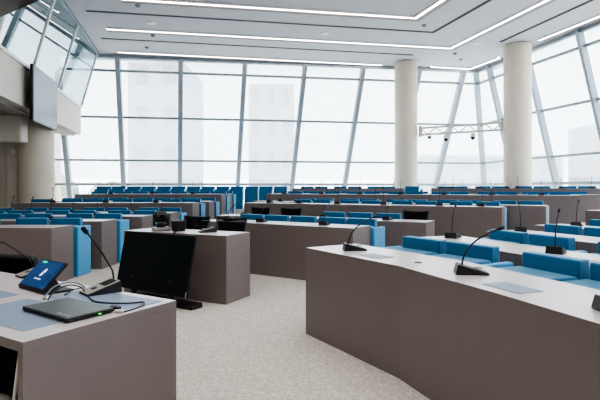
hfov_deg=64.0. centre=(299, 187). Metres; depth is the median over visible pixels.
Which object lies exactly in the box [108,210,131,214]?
chair
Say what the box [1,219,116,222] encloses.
countertop
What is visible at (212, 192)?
chair
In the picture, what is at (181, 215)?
chair
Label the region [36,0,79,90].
window
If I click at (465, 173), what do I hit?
building
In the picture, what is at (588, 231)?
chair
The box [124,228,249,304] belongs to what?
desk
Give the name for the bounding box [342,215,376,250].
desk microphone
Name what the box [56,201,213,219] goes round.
desk
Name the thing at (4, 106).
trim
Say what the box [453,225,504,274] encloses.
desk microphone
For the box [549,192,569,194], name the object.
chair
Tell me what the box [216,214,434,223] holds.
countertop
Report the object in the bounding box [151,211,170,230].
camera
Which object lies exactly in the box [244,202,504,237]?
desk
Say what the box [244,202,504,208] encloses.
countertop
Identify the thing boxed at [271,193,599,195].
countertop
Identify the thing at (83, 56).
window
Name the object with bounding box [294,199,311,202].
chair
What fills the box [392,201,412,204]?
chair
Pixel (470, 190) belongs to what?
desk
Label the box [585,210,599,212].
countertop
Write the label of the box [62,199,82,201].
chair
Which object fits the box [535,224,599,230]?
countertop
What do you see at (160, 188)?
chair
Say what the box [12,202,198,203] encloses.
countertop
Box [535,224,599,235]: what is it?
desk
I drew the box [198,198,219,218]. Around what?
chair
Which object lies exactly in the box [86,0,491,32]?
trim
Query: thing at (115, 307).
plug
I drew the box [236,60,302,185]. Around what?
window
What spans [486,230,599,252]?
desk
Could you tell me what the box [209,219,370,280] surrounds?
desk
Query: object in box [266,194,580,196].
countertop
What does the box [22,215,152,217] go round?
countertop
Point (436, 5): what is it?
strip light
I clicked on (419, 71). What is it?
window
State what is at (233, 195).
chair
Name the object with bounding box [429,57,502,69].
strip light
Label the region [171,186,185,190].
chair
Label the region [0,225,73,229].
countertop
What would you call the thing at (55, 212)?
chair
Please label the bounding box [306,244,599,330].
countertop
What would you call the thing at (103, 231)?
desk
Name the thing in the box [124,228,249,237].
countertop
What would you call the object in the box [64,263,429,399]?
floor
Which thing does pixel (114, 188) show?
chair
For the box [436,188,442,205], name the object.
desk microphone
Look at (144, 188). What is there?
chair
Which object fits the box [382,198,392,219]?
desk microphone
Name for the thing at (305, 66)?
window
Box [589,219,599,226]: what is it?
chair
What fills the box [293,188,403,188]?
countertop
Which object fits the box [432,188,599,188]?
countertop
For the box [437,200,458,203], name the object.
chair
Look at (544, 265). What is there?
chair
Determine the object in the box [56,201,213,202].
countertop
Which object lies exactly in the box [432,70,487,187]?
window
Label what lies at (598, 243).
chair
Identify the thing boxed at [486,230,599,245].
countertop
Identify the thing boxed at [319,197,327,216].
desk microphone
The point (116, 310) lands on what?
plug
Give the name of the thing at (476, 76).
window
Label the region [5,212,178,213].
countertop
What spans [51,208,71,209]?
chair
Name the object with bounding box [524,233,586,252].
chair
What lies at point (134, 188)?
chair
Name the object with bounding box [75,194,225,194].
countertop
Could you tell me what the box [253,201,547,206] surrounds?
countertop
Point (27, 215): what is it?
chair
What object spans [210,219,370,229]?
countertop
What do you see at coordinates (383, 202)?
desk microphone
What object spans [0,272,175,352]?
countertop
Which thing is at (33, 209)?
chair
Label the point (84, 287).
cable
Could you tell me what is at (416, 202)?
chair
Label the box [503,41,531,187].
round column
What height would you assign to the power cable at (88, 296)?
0.009 m
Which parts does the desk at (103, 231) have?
panel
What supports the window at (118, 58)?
on the floor at (238, 211)
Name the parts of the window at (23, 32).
rail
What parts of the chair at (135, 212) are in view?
backrest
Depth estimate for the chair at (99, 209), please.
10.92 m
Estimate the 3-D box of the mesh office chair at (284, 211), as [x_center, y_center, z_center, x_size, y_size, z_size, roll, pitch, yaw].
[-0.251,0.829,9.316,0.592,0.879,0.589,0,0,20]
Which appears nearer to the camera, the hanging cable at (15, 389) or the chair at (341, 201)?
the hanging cable at (15, 389)
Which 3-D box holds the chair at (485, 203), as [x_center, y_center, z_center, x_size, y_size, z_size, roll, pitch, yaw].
[3.784,0.690,9.564,0.590,0.820,0.400,0,0,28]
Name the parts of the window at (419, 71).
sill rail, head rail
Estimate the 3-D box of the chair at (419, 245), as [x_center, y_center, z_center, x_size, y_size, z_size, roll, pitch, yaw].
[0.953,0.860,4.288,0.400,0.820,0.590,0,0,-32]
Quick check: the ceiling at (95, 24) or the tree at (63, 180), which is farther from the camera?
the tree at (63, 180)
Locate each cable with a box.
[12,356,17,399]
[43,282,85,299]
[47,284,84,299]
[87,295,144,312]
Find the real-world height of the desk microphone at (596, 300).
0.295 m
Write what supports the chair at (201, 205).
on the floor
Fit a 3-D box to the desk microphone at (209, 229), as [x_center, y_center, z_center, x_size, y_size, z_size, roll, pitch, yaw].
[-1.113,0.475,5.636,0.248,0.088,0.128,0,0,-36]
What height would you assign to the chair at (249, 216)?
0.820 m
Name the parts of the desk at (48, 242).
panel, panel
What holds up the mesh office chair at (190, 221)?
on the floor at (257, 346)
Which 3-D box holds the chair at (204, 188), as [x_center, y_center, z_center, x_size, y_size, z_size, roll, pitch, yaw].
[-3.371,0.350,17.512,0.480,0.820,0.385,0,0,0]
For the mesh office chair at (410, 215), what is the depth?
8.39 m
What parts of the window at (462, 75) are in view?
sill rail, head rail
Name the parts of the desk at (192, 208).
panel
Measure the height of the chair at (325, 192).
0.820 m
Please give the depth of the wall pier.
12.95 m
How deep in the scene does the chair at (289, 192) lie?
15.25 m
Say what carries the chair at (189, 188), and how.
on the floor at (238, 211)
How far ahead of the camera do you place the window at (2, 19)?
8.28 m
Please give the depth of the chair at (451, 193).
13.44 m
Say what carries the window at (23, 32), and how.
in the wall at (14, 77)
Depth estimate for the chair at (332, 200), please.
12.80 m
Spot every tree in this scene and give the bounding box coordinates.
[61,173,78,200]
[88,181,120,193]
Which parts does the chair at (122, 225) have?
backrest, panel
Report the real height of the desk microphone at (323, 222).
0.295 m
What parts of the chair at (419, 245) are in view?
seat, backrest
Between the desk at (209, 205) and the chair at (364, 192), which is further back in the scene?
the chair at (364, 192)
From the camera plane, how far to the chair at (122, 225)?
8.25 m
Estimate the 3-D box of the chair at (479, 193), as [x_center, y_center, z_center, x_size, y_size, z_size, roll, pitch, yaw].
[5.095,0.520,13.085,0.480,0.820,0.385,0,0,23]
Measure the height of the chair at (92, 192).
0.820 m
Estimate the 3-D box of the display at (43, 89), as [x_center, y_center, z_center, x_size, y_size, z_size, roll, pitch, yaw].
[-6.518,-2.220,12.109,0.219,1.320,2.115,0,0,-13]
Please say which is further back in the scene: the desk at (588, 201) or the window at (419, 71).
the window at (419, 71)
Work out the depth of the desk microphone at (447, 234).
4.97 m
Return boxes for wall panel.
[0,143,6,207]
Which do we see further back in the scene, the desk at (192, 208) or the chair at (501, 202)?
the desk at (192, 208)
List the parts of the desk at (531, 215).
panel, panel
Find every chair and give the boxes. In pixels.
[0,208,13,211]
[0,213,21,218]
[7,210,32,214]
[16,218,48,224]
[25,213,52,217]
[26,208,47,211]
[31,199,50,201]
[46,210,69,214]
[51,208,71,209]
[51,218,90,276]
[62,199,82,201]
[66,213,93,218]
[72,210,95,212]
[83,199,103,201]
[84,208,104,211]
[91,191,107,193]
[94,186,110,191]
[95,213,128,262]
[107,208,127,211]
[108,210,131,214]
[109,186,125,190]
[113,199,132,201]
[115,191,131,193]
[125,186,140,190]
[132,191,148,193]
[133,199,152,201]
[133,210,156,226]
[138,208,158,210]
[140,186,155,190]
[155,191,170,193]
[156,186,170,190]
[161,208,186,219]
[162,199,180,201]
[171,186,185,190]
[172,191,187,193]
[182,199,204,216]
[184,215,210,229]
[186,186,200,190]
[195,191,209,193]
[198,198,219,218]
[200,186,214,190]
[211,191,229,213]
[215,186,229,190]
[216,217,247,231]
[227,191,235,213]
[229,186,243,208]
[240,214,263,219]
[244,186,257,202]
[251,207,270,214]
[259,186,272,200]
[264,215,288,221]
[274,186,286,192]
[281,207,301,215]
[288,191,302,193]
[291,216,316,222]
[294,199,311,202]
[309,191,324,193]
[313,200,330,202]
[316,198,333,201]
[319,217,346,223]
[322,212,345,217]
[325,192,340,193]
[340,200,359,203]
[347,218,384,246]
[348,212,372,217]
[361,200,380,203]
[364,192,380,193]
[375,213,400,218]
[379,236,446,254]
[387,199,406,202]
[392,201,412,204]
[403,210,428,219]
[405,186,422,191]
[406,192,422,193]
[407,199,427,202]
[415,201,436,204]
[430,241,513,267]
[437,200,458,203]
[449,201,472,205]
[450,192,468,194]
[459,200,480,203]
[476,202,506,229]
[478,192,495,194]
[481,229,527,243]
[493,200,516,204]
[497,251,588,280]
[498,192,516,194]
[519,201,548,223]
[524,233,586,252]
[527,192,546,194]
[533,186,549,187]
[540,224,581,235]
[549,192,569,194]
[560,262,599,289]
[570,192,586,193]
[584,227,599,236]
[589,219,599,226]
[589,241,599,254]
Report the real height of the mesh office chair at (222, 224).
0.879 m
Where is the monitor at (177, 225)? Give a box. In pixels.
[174,222,183,229]
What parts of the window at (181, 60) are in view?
sill rail, head rail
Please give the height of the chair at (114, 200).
0.820 m
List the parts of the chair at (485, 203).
backrest, panel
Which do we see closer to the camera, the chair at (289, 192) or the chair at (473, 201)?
the chair at (473, 201)
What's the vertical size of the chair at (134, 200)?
0.820 m
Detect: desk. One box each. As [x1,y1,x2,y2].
[0,225,73,281]
[0,272,175,399]
[1,219,116,268]
[5,212,178,226]
[12,202,198,216]
[22,215,152,229]
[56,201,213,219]
[75,194,225,214]
[114,193,231,213]
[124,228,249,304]
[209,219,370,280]
[216,214,434,246]
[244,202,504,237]
[253,201,547,230]
[266,194,580,223]
[271,193,599,221]
[293,188,403,191]
[306,244,599,399]
[424,236,599,278]
[431,188,599,193]
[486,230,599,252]
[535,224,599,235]
[585,210,599,225]
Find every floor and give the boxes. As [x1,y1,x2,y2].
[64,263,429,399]
[236,203,243,213]
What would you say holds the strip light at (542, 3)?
attached to the ceiling at (95, 24)
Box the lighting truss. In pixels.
[419,120,502,136]
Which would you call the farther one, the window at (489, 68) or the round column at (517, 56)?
the window at (489, 68)
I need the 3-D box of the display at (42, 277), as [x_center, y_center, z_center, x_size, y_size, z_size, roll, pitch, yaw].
[-1.309,0.451,2.465,0.305,0.136,0.140,0,0,37]
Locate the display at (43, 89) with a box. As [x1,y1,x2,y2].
[30,64,56,130]
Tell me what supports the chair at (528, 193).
on the floor
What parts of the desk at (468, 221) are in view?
panel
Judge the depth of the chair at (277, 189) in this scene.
17.32 m
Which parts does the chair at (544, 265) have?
seat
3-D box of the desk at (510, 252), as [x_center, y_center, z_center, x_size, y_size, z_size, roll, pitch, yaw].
[2.103,0.894,3.378,0.707,0.752,3.850,0,0,-17]
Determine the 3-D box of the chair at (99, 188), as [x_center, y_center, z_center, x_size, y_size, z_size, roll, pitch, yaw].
[-7.042,0.350,17.139,0.480,0.820,0.385,0,0,-6]
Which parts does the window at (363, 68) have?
sill rail, head rail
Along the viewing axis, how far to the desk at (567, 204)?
12.22 m
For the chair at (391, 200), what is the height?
0.820 m
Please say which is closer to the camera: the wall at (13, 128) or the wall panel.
the wall at (13, 128)
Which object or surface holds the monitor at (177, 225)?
attached to the speaker at (176, 225)
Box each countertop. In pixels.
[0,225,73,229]
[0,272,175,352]
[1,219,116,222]
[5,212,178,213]
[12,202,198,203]
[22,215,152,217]
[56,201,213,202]
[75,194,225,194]
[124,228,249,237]
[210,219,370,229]
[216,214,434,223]
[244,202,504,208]
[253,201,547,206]
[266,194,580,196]
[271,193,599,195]
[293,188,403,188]
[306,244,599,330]
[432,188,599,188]
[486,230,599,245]
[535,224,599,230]
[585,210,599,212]
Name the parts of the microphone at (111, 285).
plate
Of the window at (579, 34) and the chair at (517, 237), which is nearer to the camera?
the chair at (517, 237)
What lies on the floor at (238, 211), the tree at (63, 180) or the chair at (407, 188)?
the chair at (407, 188)
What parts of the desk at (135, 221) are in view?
panel, panel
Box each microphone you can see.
[0,241,33,278]
[46,198,54,219]
[79,226,121,295]
[195,225,216,232]
[256,202,267,221]
[318,204,329,224]
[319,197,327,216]
[334,188,340,203]
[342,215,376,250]
[380,188,386,204]
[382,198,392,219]
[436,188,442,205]
[444,203,460,238]
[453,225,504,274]
[478,188,485,206]
[514,201,526,231]
[545,208,566,254]
[570,200,582,225]
[591,294,599,310]
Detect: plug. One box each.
[109,305,120,309]
[114,309,123,312]
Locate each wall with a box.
[0,50,80,134]
[0,115,27,142]
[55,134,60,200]
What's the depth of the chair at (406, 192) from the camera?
13.92 m
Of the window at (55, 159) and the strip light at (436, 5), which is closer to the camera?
the strip light at (436, 5)
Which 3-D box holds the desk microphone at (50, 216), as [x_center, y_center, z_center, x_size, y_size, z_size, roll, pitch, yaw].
[-4.060,0.341,7.831,0.128,0.357,0.196,0,0,-14]
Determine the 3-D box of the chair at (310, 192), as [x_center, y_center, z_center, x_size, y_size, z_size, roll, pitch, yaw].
[0.487,0.520,14.912,0.480,0.820,0.385,0,0,21]
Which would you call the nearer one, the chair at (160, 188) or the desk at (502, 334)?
the desk at (502, 334)
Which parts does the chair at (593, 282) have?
seat, backrest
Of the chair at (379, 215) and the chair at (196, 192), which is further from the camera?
the chair at (196, 192)
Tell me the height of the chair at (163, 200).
0.820 m
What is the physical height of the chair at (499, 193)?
0.820 m
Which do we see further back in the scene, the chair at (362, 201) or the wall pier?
the wall pier
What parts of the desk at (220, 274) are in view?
panel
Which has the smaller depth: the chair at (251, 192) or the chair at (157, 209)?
the chair at (157, 209)
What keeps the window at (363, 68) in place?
on the floor at (238, 211)
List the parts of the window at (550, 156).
head rail, sill rail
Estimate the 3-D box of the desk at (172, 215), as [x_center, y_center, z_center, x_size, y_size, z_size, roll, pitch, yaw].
[-4.711,0.895,10.189,4.174,0.750,0.713,0,0,-3]
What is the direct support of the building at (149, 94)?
on the ground
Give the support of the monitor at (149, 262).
on the floor at (257, 346)
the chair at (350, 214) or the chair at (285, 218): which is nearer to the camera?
the chair at (285, 218)
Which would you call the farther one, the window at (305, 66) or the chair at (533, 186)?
the window at (305, 66)
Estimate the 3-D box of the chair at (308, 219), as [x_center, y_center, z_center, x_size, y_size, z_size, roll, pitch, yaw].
[-0.017,0.860,7.554,0.470,0.820,0.380,0,0,33]
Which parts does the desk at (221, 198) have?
panel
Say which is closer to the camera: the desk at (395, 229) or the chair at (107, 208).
the desk at (395, 229)
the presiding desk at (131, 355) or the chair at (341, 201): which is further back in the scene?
the chair at (341, 201)
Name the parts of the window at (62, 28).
head rail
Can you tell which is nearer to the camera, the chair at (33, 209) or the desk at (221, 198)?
the chair at (33, 209)
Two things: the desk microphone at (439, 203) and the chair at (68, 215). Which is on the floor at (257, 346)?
the chair at (68, 215)
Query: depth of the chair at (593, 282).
2.84 m
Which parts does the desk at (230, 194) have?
panel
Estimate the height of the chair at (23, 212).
0.820 m
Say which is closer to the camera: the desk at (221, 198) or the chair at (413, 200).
the chair at (413, 200)
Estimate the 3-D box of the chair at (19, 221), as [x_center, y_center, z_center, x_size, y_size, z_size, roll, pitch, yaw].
[-4.019,0.860,7.085,0.470,0.820,0.380,0,0,-2]
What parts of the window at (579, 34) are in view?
head rail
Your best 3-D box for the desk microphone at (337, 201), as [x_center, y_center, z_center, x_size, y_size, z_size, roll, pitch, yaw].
[0.839,0.171,10.577,0.128,0.357,0.196,0,0,22]
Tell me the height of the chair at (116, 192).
0.820 m
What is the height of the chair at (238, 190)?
0.820 m
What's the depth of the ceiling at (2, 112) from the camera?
12.43 m
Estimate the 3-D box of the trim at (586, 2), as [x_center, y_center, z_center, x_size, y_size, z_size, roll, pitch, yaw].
[7.280,-4.827,13.219,0.120,0.006,5.485,0,0,-14]
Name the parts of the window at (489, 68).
head rail, sill rail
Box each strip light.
[106,0,555,50]
[118,51,382,65]
[121,0,450,21]
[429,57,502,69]
[537,14,599,40]
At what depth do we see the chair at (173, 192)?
15.20 m
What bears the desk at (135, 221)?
on the floor at (257, 346)
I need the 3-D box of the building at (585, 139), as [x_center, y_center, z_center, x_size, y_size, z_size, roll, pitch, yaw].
[51.000,0.520,61.960,26.000,17.500,12.080,0,0,0]
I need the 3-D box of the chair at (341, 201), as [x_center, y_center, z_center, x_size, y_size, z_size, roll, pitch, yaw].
[1.094,0.690,11.025,0.470,0.820,0.380,0,0,29]
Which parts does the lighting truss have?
plate, plate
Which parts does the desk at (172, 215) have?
panel, panel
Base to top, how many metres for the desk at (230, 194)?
0.750 m
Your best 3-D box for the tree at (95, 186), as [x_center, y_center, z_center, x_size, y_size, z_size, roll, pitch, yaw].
[-20.581,4.245,51.958,5.946,10.051,5.849,0,0,0]
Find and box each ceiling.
[0,109,57,133]
[65,0,599,70]
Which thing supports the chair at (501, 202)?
on the floor
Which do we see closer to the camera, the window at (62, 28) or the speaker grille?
the speaker grille
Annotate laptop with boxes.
[22,297,113,322]
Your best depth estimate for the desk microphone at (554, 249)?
3.79 m
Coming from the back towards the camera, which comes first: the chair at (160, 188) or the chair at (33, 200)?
the chair at (160, 188)
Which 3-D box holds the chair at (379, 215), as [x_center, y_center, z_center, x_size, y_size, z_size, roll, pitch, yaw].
[1.553,0.860,8.390,0.590,0.820,0.400,0,0,29]
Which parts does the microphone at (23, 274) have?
plate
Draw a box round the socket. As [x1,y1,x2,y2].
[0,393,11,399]
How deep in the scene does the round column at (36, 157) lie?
12.74 m
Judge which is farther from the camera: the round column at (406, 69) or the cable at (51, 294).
the round column at (406, 69)
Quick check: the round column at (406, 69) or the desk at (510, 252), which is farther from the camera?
the round column at (406, 69)
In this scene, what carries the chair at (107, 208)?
on the floor at (257, 346)
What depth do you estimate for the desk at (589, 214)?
7.49 m
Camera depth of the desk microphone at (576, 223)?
6.49 m
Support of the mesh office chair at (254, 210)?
on the floor at (257, 346)
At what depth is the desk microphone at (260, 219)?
7.29 m
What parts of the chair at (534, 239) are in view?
backrest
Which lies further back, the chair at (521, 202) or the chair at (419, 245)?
the chair at (521, 202)
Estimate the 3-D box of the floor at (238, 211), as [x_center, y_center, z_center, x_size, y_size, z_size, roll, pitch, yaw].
[2.000,0.845,10.050,24.000,0.170,27.900,0,0,0]
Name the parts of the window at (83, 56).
rail, head rail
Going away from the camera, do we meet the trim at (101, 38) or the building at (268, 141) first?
the trim at (101, 38)
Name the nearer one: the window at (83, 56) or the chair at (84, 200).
the chair at (84, 200)
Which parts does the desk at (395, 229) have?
panel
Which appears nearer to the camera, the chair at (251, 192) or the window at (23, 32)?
the window at (23, 32)
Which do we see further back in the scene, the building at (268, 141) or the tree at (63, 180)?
the building at (268, 141)
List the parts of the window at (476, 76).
head rail, sill rail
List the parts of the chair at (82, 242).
backrest, panel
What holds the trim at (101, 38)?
attached to the ceiling at (95, 24)
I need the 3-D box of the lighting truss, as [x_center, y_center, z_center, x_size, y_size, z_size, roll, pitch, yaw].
[5.745,-2.130,17.285,3.070,0.400,0.189,0,0,34]
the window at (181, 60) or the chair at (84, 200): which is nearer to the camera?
the chair at (84, 200)
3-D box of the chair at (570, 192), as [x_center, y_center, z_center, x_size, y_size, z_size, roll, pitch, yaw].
[8.074,0.520,13.812,0.595,0.820,0.405,0,0,19]
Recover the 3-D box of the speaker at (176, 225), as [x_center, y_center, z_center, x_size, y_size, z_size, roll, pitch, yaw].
[-1.469,0.455,5.799,0.150,0.130,0.123,0,0,-26]
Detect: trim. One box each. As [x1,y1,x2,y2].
[0,100,74,135]
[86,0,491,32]
[101,38,412,55]
[499,0,593,41]
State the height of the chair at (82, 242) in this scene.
0.820 m
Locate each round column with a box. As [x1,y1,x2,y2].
[18,118,54,202]
[395,59,416,190]
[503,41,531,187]
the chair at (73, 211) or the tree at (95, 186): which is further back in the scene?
the tree at (95, 186)
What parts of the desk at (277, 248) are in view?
panel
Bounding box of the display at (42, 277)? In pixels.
[18,259,72,294]
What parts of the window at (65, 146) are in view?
sill rail, head rail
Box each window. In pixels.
[0,0,38,33]
[0,0,55,70]
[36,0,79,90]
[55,159,65,184]
[58,24,98,107]
[61,54,120,197]
[114,55,180,188]
[178,57,244,185]
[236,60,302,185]
[289,63,361,190]
[342,66,419,185]
[393,67,461,185]
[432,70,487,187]
[473,66,502,184]
[485,59,552,184]
[532,29,599,187]
[574,20,599,140]
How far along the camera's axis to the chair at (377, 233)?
6.89 m
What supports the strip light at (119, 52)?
attached to the ceiling at (95, 24)
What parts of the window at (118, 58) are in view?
head rail, sill rail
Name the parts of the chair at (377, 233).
backrest, panel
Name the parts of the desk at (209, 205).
panel, panel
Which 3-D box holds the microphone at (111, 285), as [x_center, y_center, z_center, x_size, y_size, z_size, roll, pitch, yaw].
[-1.007,0.356,2.401,0.160,0.327,0.172,0,0,45]
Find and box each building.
[128,62,202,188]
[249,84,293,200]
[417,155,562,193]
[568,124,599,187]
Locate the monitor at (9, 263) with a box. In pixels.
[0,254,38,273]
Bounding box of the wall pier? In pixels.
[7,143,17,207]
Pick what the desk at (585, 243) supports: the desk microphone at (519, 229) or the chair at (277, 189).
the desk microphone at (519, 229)
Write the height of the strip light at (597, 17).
0.049 m
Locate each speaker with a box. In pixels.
[146,21,155,24]
[171,220,184,230]
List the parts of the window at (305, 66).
sill rail, head rail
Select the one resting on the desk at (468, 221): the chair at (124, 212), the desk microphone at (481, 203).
the desk microphone at (481, 203)
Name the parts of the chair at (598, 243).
backrest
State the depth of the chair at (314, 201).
11.44 m
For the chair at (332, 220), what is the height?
0.820 m
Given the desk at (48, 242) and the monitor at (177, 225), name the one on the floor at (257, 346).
the desk at (48, 242)
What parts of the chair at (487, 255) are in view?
seat, backrest, panel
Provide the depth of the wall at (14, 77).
11.14 m
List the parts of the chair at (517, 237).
seat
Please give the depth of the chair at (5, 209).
10.69 m
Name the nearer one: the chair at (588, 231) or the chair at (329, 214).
the chair at (588, 231)
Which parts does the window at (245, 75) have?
sill rail, head rail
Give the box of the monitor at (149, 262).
[117,231,201,309]
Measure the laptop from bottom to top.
0.021 m
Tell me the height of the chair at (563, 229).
0.820 m
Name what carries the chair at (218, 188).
on the floor at (238, 211)
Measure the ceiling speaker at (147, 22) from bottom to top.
0.035 m
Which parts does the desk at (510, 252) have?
panel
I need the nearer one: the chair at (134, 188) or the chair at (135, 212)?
the chair at (135, 212)
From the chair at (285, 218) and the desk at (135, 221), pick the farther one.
the desk at (135, 221)
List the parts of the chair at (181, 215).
backrest, panel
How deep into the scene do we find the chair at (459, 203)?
9.93 m
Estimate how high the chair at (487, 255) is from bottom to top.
0.820 m
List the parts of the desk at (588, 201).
panel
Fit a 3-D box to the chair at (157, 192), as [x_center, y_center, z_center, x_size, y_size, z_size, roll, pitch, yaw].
[-4.334,0.520,15.111,0.480,0.820,0.385,0,0,-2]
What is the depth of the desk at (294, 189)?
16.93 m
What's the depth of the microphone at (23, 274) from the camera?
2.83 m
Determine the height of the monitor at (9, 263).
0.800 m
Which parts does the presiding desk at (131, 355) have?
panel, panel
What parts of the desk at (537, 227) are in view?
panel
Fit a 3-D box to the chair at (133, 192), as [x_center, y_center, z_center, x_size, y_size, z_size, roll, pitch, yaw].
[-4.990,0.520,15.080,0.595,0.820,0.405,0,0,-5]
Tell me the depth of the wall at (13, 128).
12.00 m
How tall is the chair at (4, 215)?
0.820 m
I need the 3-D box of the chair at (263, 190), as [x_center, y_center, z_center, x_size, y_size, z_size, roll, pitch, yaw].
[-1.251,0.350,17.512,0.480,0.820,0.385,0,0,0]
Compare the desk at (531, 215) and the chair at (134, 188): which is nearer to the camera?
the desk at (531, 215)
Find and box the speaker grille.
[99,279,116,285]

